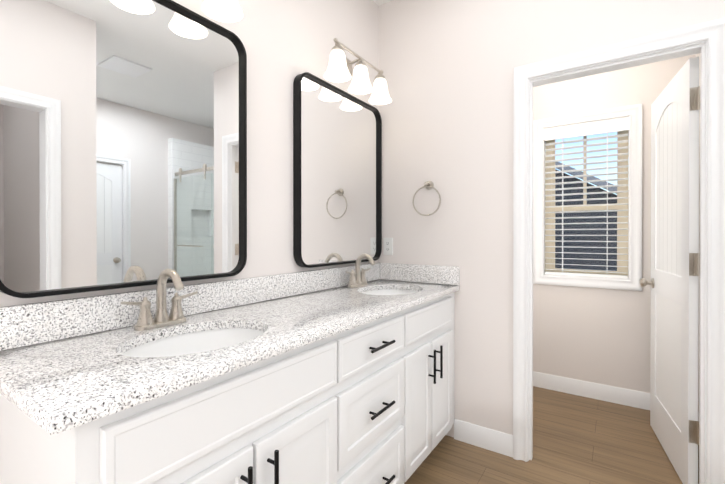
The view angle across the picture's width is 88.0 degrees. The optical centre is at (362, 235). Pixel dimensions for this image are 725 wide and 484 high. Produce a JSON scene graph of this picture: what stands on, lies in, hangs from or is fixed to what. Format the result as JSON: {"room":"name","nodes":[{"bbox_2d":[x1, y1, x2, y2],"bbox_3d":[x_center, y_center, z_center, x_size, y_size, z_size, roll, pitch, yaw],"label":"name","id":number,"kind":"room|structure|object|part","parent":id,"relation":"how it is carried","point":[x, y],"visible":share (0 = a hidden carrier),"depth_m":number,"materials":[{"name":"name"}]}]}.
{"room":"bathroom","nodes":[
{"label":"bathroom","id":0,"kind":"room"},
{"bbox_2d":[0,0,377,306],"bbox_3d":[-0.382,-0.170,1.904,0.120,2.740,4.470,0,0,34],"label":"wall","id":1,"kind":"structure","parent":0,"point":[285,43],"depth_m":1.77,"materials":[{"name":"white paint"}]},
{"bbox_2d":[0,0,246,297],"bbox_3d":[-0.716,-0.327,1.257,0.044,0.980,0.775,0,0,34],"label":"mirror","id":2,"kind":"object","parent":1,"relation":"attached to","point":[123,143],"visible":1,"depth_m":1.18,"materials":[{"name":"black mirror"}]},
{"bbox_2d":[202,0,242,21],"bbox_3d":[-0.652,-0.927,1.208,0.205,0.221,0.562,0,0,34],"label":"sconce","id":3,"kind":"object","parent":1,"relation":"attached to","point":[225,10],"visible":1,"depth_m":1.41,"materials":[{"name":"white glass"}]},
{"bbox_2d":[0,263,459,350],"bbox_3d":[-0.199,0.236,1.563,0.561,0.110,1.928,0,0,34],"label":"backsplash","id":4,"kind":"structure","parent":1,"relation":"attached to","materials":[{"name":"stone"}]},
{"bbox_2d":[293,72,381,267],"bbox_3d":[-0.107,-0.331,2.161,0.044,0.980,0.775,0,0,34],"label":"mirror","id":5,"kind":"object","parent":1,"relation":"attached to","point":[337,176],"visible":1,"depth_m":2.08,"materials":[{"name":"black mirror"}]},
{"bbox_2d":[324,38,391,104],"bbox_3d":[-0.037,-0.930,2.120,0.205,0.221,0.562,0,0,34],"label":"sconce","id":6,"kind":"object","parent":1,"relation":"attached to","point":[339,68],"visible":1,"depth_m":2.07,"materials":[{"name":"white glass"}]},
{"bbox_3d":[-0.128,-0.884,1.929,0.142,0.131,0.142,0,0,34],"label":"lamp shade","id":7,"kind":"part","parent":6,"relation":"part of","materials":[{"name":"white glass"}]},
{"bbox_3d":[-0.010,-0.885,2.103,0.142,0.131,0.142,0,0,34],"label":"lamp shade","id":8,"kind":"part","parent":6,"relation":"part of","materials":[{"name":"white glass"}]},
{"bbox_3d":[0.107,-0.885,2.277,0.142,0.131,0.142,0,0,34],"label":"lamp shade","id":9,"kind":"part","parent":6,"relation":"part of","materials":[{"name":"white glass"}]},
{"bbox_2d":[373,0,391,5],"bbox_3d":[1.139,-1.586,0.873,3.790,0.100,4.470,0,0,34],"label":"ceiling","id":10,"kind":"structure","parent":0,"point":[379,2],"depth_m":2.47,"materials":[{"name":"white paint"}]},
{"bbox_2d":[378,0,724,437],"bbox_3d":[0.916,-0.170,2.048,1.870,2.740,0.120,0,0,34],"label":"wall","id":11,"kind":"structure","parent":0,"point":[446,67],"depth_m":2.16,"materials":[{"name":"white paint"}]},
{"bbox_2d":[383,238,392,254],"bbox_3d":[0.168,0.068,2.475,0.070,0.114,0.007,0,0,34],"label":"electrical outlet","id":12,"kind":"object","parent":11,"relation":"attached to","point":[387,246],"visible":1,"depth_m":2.47,"materials":[{"name":"white plastic"}]},
{"bbox_2d":[412,181,440,215],"bbox_3d":[0.397,-0.230,2.289,0.186,0.220,0.057,0,0,34],"label":"towel ring","id":13,"kind":"object","parent":11,"relation":"attached to","point":[429,185],"visible":0.98,"depth_m":2.28,"materials":[{"name":"silver metal"}]},
{"bbox_2d":[454,419,512,456],"bbox_3d":[0.682,1.143,2.129,0.332,0.114,0.014,0,0,34],"label":"baseboard","id":14,"kind":"structure","parent":11,"relation":"attached to","point":[486,438],"depth_m":2.12,"materials":[{"name":"white wood"}]},
{"bbox_2d":[513,18,724,483],"bbox_3d":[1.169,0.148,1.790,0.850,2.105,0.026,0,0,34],"label":"door frame","id":15,"kind":"structure","parent":11,"relation":"attached to","point":[712,32],"depth_m":1.61,"materials":[{"name":"white wood"}]},
{"bbox_2d":[639,57,699,483],"bbox_3d":[1.633,0.185,2.023,0.198,2.010,0.764,0,0,34],"label":"room door","id":16,"kind":"structure","parent":11,"relation":"in","point":[675,263],"depth_m":1.91,"materials":[{"name":"white wood"}]},
{"bbox_3d":[1.801,0.289,2.297,0.170,0.064,0.074,0,0,34],"label":"knob","id":17,"kind":"part","parent":16,"relation":"part of","materials":[{"name":"silver metal"}]},
{"bbox_2d":[404,386,698,483],"bbox_3d":[1.139,1.254,0.882,3.790,0.100,4.470,0,0,34],"label":"floor","id":18,"kind":"structure","parent":0,"point":[577,439],"depth_m":2.06,"materials":[{"name":"brown wood"}]},
{"bbox_2d":[0,292,453,483],"bbox_3d":[-0.176,0.762,1.577,0.586,0.879,1.883,0,0,34],"label":"bathroom vanity","id":19,"kind":"object","parent":18,"relation":"on","point":[372,402],"visible":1,"depth_m":1.08,"materials":[{"name":"white wood"}]},
{"bbox_3d":[-0.383,0.822,0.831,0.020,0.555,0.341,0,0,34],"label":"door","id":20,"kind":"part","parent":19,"relation":"part of","materials":[{"name":"white wood"}]},
{"bbox_2d":[0,263,459,434],"bbox_3d":[-0.198,0.252,1.563,0.563,0.140,1.928,0,0,34],"label":"countertop","id":21,"kind":"structure","parent":19,"relation":"on","point":[65,364],"depth_m":1.08,"materials":[{"name":"stone"}]},
{"bbox_2d":[120,268,197,330],"bbox_3d":[-0.621,0.198,1.203,0.147,0.188,0.248,0,0,34],"label":"faucet","id":22,"kind":"object","parent":21,"relation":"on","point":[146,321],"visible":1,"depth_m":1.21,"materials":[{"name":"silver metal"}]},
{"bbox_2d":[122,328,263,356],"bbox_3d":[-0.479,0.396,1.109,0.403,0.145,0.525,0,0,34],"label":"sink","id":23,"kind":"object","parent":21,"relation":"in","point":[194,342],"visible":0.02,"depth_m":1.26,"materials":[{"name":"white ceramic"}]},
{"bbox_2d":[345,254,375,287],"bbox_3d":[0.011,0.195,2.140,0.147,0.188,0.248,0,0,34],"label":"faucet","id":24,"kind":"object","parent":21,"relation":"on","point":[357,278],"visible":1,"depth_m":2.15,"materials":[{"name":"silver metal"}]},
{"bbox_2d":[363,289,418,294],"bbox_3d":[0.153,0.393,2.046,0.403,0.145,0.525,0,0,34],"label":"sink","id":25,"kind":"object","parent":21,"relation":"in","point":[390,292],"visible":0.02,"depth_m":2.24,"materials":[{"name":"white ceramic"}]},
{"bbox_3d":[-0.285,0.649,0.924,0.038,0.165,0.012,0,0,34],"label":"handle","id":26,"kind":"part","parent":19,"relation":"part of","materials":[{"name":"black metal"}]},
{"bbox_3d":[-0.237,0.648,0.996,0.038,0.165,0.012,0,0,34],"label":"handle","id":27,"kind":"part","parent":19,"relation":"part of","materials":[{"name":"black metal"}]},
{"bbox_3d":[-0.186,0.821,1.123,0.020,0.555,0.342,0,0,34],"label":"door","id":28,"kind":"part","parent":19,"relation":"part of","materials":[{"name":"white wood"}]},
{"bbox_3d":[0.047,0.424,1.468,0.020,0.145,0.473,0,0,34],"label":"drawer","id":29,"kind":"part","parent":19,"relation":"part of","materials":[{"name":"white wood"}]},
{"bbox_3d":[0.047,0.669,1.468,0.020,0.255,0.473,0,0,34],"label":"drawer","id":30,"kind":"part","parent":19,"relation":"part of","materials":[{"name":"white wood"}]},
{"bbox_3d":[0.047,0.969,1.469,0.020,0.255,0.473,0,0,34],"label":"drawer","id":31,"kind":"part","parent":19,"relation":"part of","materials":[{"name":"white wood"}]},
{"bbox_3d":[0.071,0.669,1.452,0.038,0.012,0.165,0,0,34],"label":"handle","id":32,"kind":"part","parent":19,"relation":"part of","materials":[{"name":"black metal"}]},
{"bbox_3d":[0.071,0.424,1.451,0.038,0.012,0.165,0,0,34],"label":"handle","id":33,"kind":"part","parent":19,"relation":"part of","materials":[{"name":"black metal"}]},
{"bbox_3d":[0.071,0.969,1.453,0.038,0.012,0.165,0,0,34],"label":"handle","id":34,"kind":"part","parent":19,"relation":"part of","materials":[{"name":"black metal"}]},
{"bbox_3d":[0.264,0.818,1.791,0.020,0.555,0.284,0,0,34],"label":"door","id":35,"kind":"part","parent":19,"relation":"part of","materials":[{"name":"white wood"}]},
{"bbox_3d":[0.346,0.645,1.860,0.038,0.165,0.012,0,0,34],"label":"handle","id":36,"kind":"part","parent":19,"relation":"part of","materials":[{"name":"black metal"}]},
{"bbox_3d":[0.394,0.645,1.931,0.038,0.165,0.012,0,0,34],"label":"handle","id":37,"kind":"part","parent":19,"relation":"part of","materials":[{"name":"black metal"}]},
{"bbox_3d":[0.428,0.817,2.034,0.020,0.555,0.284,0,0,34],"label":"door","id":38,"kind":"part","parent":19,"relation":"part of","materials":[{"name":"white wood"}]},
{"bbox_2d":[533,54,694,392],"bbox_3d":[1.489,-0.174,3.006,1.750,2.740,0.150,0,0,34],"label":"wall","id":39,"kind":"structure","parent":0,"point":[586,333],"depth_m":2.74,"materials":[{"name":"white paint"}]},
{"bbox_2d":[533,103,641,290],"bbox_3d":[1.685,-0.268,2.849,0.696,1.296,0.161,0,0,34],"label":"window","id":40,"kind":"structure","parent":39,"relation":"in","point":[634,112],"depth_m":2.78,"materials":[{"name":"white"}]},
{"bbox_2d":[543,116,629,278],"bbox_3d":[1.672,-0.272,2.829,0.566,1.150,0.070,0,0,34],"label":"window blinds","id":41,"kind":"object","parent":40,"relation":"attached to","point":[619,124],"visible":0.9,"depth_m":2.81,"materials":[{"name":"white plastic"}]},
{"bbox_2d":[533,371,649,409],"bbox_3d":[1.444,1.140,2.942,1.750,0.114,0.014,0,0,34],"label":"baseboard","id":42,"kind":"structure","parent":39,"relation":"attached to","point":[624,396],"depth_m":2.76,"materials":[{"name":"white wood"}]},
{"bbox_2d":[695,53,699,410],"bbox_3d":[2.046,-0.171,2.159,0.120,2.740,1.330,0,0,34],"label":"door frame","id":43,"kind":"structure","parent":0,"point":[697,55],"depth_m":2.32,"materials":[{"name":"white paint"}]},
{"label":"outside","id":44,"kind":"structure","parent":0,"visible":0},
{"bbox_3d":[8.942,1.762,15.627,40.000,0.020,28.400,0,0,34],"label":"ground","id":45,"kind":"structure","parent":44,"visible":0},
{"bbox_2d":[555,162,628,270],"bbox_3d":[6.244,-1.349,11.616,28.000,6.230,0.650,0,0,34],"label":"house","id":46,"kind":"structure","parent":45,"relation":"on","point":[587,238],"depth_m":11.31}
]}

